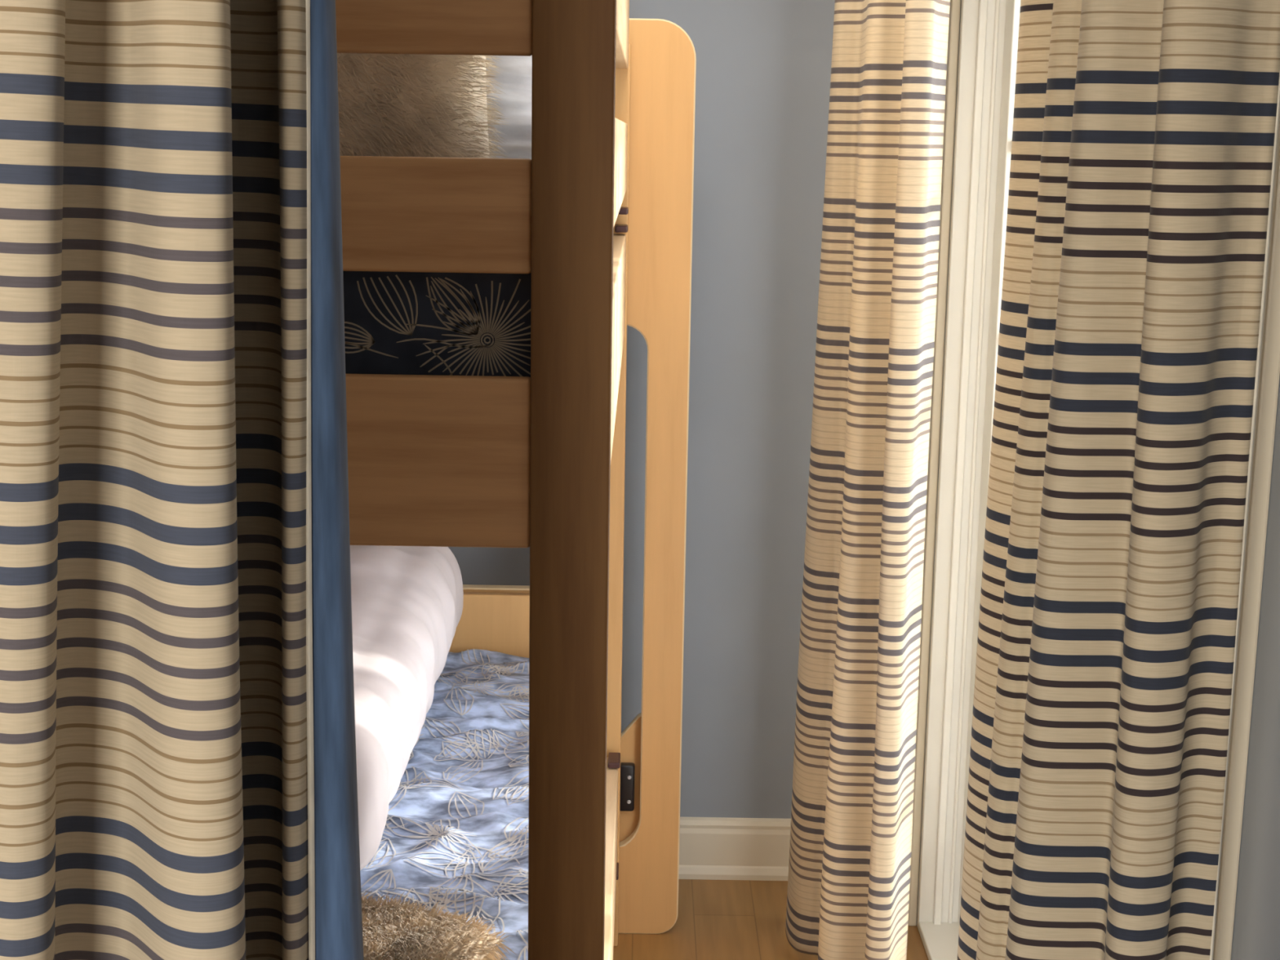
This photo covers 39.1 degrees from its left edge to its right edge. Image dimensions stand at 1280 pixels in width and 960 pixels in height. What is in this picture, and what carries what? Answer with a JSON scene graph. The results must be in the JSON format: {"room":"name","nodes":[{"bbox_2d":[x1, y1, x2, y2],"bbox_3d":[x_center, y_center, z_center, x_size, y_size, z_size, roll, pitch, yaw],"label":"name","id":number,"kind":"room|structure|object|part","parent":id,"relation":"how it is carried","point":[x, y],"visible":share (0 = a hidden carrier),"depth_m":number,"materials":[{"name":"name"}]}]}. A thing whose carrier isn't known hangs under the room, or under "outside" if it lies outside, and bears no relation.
{"room":"bedroom","nodes":[
{"label":"bedroom","id":0,"kind":"room"},
{"bbox_2d":[448,0,835,818],"bbox_3d":[-0.779,-0.363,3.864,3.030,2.500,0.100,1,11,0],"label":"wall","id":1,"kind":"structure","parent":0,"point":[763,69],"depth_m":3.85,"materials":[{"name":"blue paint"}]},
{"bbox_2d":[678,817,791,880],"bbox_3d":[-0.813,0.808,4.026,2.800,0.138,0.024,1,11,0],"label":"baseboard","id":2,"kind":"structure","parent":1,"relation":"attached to","point":[711,848],"depth_m":4.02,"materials":[{"name":"beige paint"}]},
{"bbox_2d":[613,879,928,959],"bbox_3d":[-0.810,1.510,0.960,3.030,0.080,6.510,1,11,0],"label":"floor","id":3,"kind":"structure","parent":0,"point":[717,919],"depth_m":3.77,"materials":[{"name":"brown wood"}]},
{"bbox_2d":[0,0,364,959],"bbox_3d":[-0.692,0.237,1.183,1.043,2.300,0.281,-1,11,-12],"label":"window curtain","id":4,"kind":"object","parent":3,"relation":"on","point":[178,762],"visible":1,"depth_m":1.14,"materials":[{"name":"fabric"}]},
{"bbox_2d":[335,0,696,959],"bbox_3d":[-0.742,0.093,2.771,1.668,2.020,1.702,1,11,0],"label":"bunk bed","id":5,"kind":"object","parent":3,"relation":"on","point":[599,215],"visible":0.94,"depth_m":1.90,"materials":[{"name":"brown wood"}]},
{"bbox_2d":[342,271,531,377],"bbox_3d":[-0.736,-0.315,2.662,1.349,0.158,1.519,1,11,0],"label":"mattress","id":6,"kind":"object","parent":5,"relation":"on","point":[396,322],"visible":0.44,"depth_m":1.92,"materials":[{"name":"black fabric"}]},
{"bbox_2d":[337,53,508,158],"bbox_3d":[-0.391,-0.500,2.073,0.498,0.434,0.221,1,11,-2],"label":"throw pillow","id":7,"kind":"object","parent":6,"relation":"on","point":[390,104],"visible":0.21,"depth_m":2.02,"materials":[{"name":"beige fur"}]},
{"bbox_2d":[485,55,532,159],"bbox_3d":[-0.401,-0.593,2.553,0.663,0.411,0.232,2,11,6],"label":"bed pillow","id":8,"kind":"object","parent":6,"relation":"on","point":[517,76],"visible":0.05,"depth_m":2.48,"materials":[{"name":"white fabric"}]},
{"bbox_3d":[-0.746,0.304,3.583,1.251,0.177,0.022,1,11,0],"label":"head rail","id":9,"kind":"part","parent":5,"relation":"part of","materials":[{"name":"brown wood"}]},
{"bbox_3d":[-0.078,0.260,1.957,0.083,2.020,0.045,1,11,0],"label":"post","id":10,"kind":"part","parent":5,"relation":"part of","materials":[{"name":"brown wood"}]},
{"bbox_3d":[-0.741,0.022,3.586,1.668,1.850,0.030,1,11,0],"label":"panel","id":11,"kind":"part","parent":5,"relation":"part of","materials":[{"name":"brown wood"}]},
{"bbox_3d":[-0.059,0.803,2.871,0.024,0.210,1.542,1,11,0],"label":"rail","id":12,"kind":"part","parent":5,"relation":"part of","materials":[{"name":"brown wood"}]},
{"bbox_3d":[-0.042,-0.228,2.672,0.024,0.190,1.542,1,11,0],"label":"rail","id":13,"kind":"part","parent":5,"relation":"part of","materials":[{"name":"brown wood"}]},
{"bbox_3d":[-0.074,0.068,3.539,0.085,1.800,0.045,1,11,0],"label":"post","id":14,"kind":"part","parent":5,"relation":"part of","materials":[{"name":"brown wood"}]},
{"bbox_3d":[-0.038,-0.461,2.627,0.024,0.125,1.542,1,11,0],"label":"guard rail","id":15,"kind":"part","parent":5,"relation":"part of","materials":[{"name":"brown wood"}]},
{"bbox_3d":[-0.035,-0.692,2.583,0.024,0.145,1.542,1,11,0],"label":"guard rail","id":16,"kind":"part","parent":5,"relation":"part of","materials":[{"name":"brown wood"}]},
{"bbox_3d":[-0.751,0.642,2.849,1.349,0.208,1.523,1,11,0],"label":"mattress","id":17,"kind":"object","parent":5,"relation":"on","visible":0},
{"bbox_2d":[360,648,528,959],"bbox_3d":[-0.750,0.527,2.830,1.356,0.144,1.533,1,11,0],"label":"quilt","id":18,"kind":"object","parent":17,"relation":"on","point":[455,832],"visible":0.21,"depth_m":2.74,"materials":[{"name":"blue fabric"}]},
{"bbox_2d":[350,545,463,871],"bbox_3d":[-0.642,0.300,2.922,0.617,0.271,1.191,1,11,0],"label":"bolster pillow","id":19,"kind":"object","parent":18,"relation":"on","point":[407,601],"visible":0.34,"depth_m":2.84,"materials":[{"name":"white fabric"}]},
{"bbox_2d":[360,888,516,959],"bbox_3d":[-0.381,0.565,2.117,0.436,0.156,0.227,4,11,17],"label":"throw pillow","id":20,"kind":"object","parent":18,"relation":"on","point":[393,930],"visible":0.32,"depth_m":2.10,"materials":[{"name":"beige fur"}]},
{"bbox_2d":[785,0,950,959],"bbox_3d":[0.401,-0.154,3.334,0.129,2.312,0.532,-3,12,-21],"label":"window curtain","id":21,"kind":"object","parent":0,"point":[852,810],"visible":1,"depth_m":3.27,"materials":[{"name":"beige fabric"}]},
{"bbox_2d":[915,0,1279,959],"bbox_3d":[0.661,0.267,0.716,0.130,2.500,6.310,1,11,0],"label":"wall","id":22,"kind":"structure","parent":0,"point":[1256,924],"depth_m":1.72,"materials":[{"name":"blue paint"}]},
{"bbox_2d":[916,0,1020,959],"bbox_3d":[0.664,0.083,2.728,0.130,2.100,1.790,1,11,0],"label":"window","id":23,"kind":"structure","parent":22,"relation":"in","point":[989,28],"depth_m":3.58,"materials":[{"name":"white paint"}]},
{"bbox_2d":[907,0,1279,959],"bbox_3d":[0.587,0.038,2.719,0.026,2.190,1.970,1,11,0],"label":"trim","id":24,"kind":"structure","parent":22,"relation":"attached to","point":[1269,366],"depth_m":1.78,"materials":[{"name":"beige paint"}]},
{"bbox_2d":[956,0,1279,959],"bbox_3d":[0.457,0.123,1.872,0.221,2.300,0.570,1,11,0],"label":"window curtain","id":25,"kind":"object","parent":22,"relation":"hanging from","point":[1144,132],"visible":1,"depth_m":1.64,"materials":[{"name":"fabric"}]}
]}

